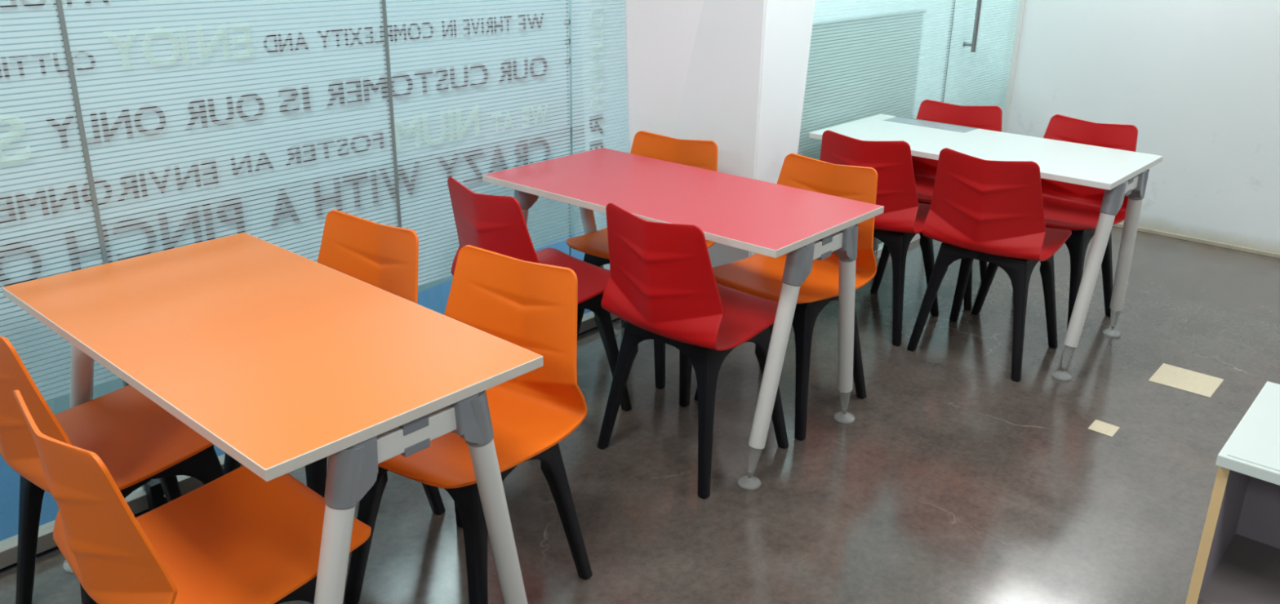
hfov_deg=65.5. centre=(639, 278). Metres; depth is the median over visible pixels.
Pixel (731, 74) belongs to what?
wall pillar
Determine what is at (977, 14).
door
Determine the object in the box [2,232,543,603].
table
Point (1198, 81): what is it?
wall
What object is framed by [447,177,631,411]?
chair
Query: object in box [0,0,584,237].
wall
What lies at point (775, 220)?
table
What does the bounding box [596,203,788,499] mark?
chair
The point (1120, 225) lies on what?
baseboard
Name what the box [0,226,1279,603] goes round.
floor
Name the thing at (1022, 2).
trim
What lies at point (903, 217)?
chair
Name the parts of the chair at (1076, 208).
leg, seat frame, leg, leg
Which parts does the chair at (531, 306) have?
leg, leg, leg, leg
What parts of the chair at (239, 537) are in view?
leg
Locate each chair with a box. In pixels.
[0,336,225,603]
[13,390,371,603]
[223,209,444,515]
[344,244,592,603]
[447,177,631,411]
[565,130,717,389]
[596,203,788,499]
[693,152,877,440]
[819,129,938,346]
[870,99,1002,310]
[906,147,1071,382]
[971,114,1137,328]
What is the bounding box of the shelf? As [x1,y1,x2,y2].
[1198,533,1279,603]
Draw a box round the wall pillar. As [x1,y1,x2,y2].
[578,0,815,270]
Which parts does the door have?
handle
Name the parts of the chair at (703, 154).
leg, leg, leg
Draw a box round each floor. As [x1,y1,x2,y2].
[0,124,621,573]
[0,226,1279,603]
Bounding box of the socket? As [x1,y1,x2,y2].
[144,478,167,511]
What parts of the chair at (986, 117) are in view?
leg, leg, leg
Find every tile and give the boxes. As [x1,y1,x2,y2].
[1088,419,1119,436]
[1148,363,1223,397]
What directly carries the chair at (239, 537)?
on the floor at (954, 479)
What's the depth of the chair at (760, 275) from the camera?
3.33 m
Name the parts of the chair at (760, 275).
leg, leg, seat frame, leg, leg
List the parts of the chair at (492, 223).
leg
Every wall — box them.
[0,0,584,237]
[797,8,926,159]
[813,0,1279,253]
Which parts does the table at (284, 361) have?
leg, leg, rail, leg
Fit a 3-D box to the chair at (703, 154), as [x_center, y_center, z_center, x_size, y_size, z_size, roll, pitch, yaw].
[0.014,-0.092,3.688,0.443,0.815,0.477,13,23,30]
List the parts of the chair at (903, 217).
seat frame, leg, leg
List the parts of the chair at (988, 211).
leg, leg, seat frame, leg, leg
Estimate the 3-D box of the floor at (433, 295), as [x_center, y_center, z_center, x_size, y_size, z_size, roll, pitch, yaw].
[-2.078,0.172,4.219,2.948,0.100,8.345,17,26,38]
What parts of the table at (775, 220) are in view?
leg, leg, leg, rail, leg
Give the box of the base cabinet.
[1185,381,1279,603]
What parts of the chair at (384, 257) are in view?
leg, leg, leg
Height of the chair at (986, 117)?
0.815 m
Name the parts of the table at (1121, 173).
leg, leg, leg, rail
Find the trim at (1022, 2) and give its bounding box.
[998,0,1025,132]
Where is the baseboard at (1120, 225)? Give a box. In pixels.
[1112,222,1279,258]
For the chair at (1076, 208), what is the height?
0.815 m
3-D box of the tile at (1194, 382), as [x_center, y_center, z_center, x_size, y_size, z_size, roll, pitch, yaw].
[2.017,0.373,3.678,0.209,0.001,0.204,17,26,38]
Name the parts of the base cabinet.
panel, panel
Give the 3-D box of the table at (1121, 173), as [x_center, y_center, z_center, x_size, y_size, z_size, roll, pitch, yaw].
[1.345,-0.187,4.094,1.208,0.752,0.626,18,26,39]
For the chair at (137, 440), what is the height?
0.815 m
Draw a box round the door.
[940,0,1019,127]
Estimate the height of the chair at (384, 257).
0.815 m
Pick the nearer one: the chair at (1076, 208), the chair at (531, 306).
the chair at (531, 306)
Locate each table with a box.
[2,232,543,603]
[482,147,884,490]
[808,114,1163,381]
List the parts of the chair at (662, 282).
leg, seat frame, leg, leg, leg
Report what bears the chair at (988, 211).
on the floor at (954, 479)
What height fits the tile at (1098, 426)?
0.001 m
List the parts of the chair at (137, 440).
leg, leg, leg, leg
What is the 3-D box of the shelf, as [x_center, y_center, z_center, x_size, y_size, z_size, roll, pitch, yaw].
[1.386,0.639,1.617,0.810,0.020,0.270,17,26,38]

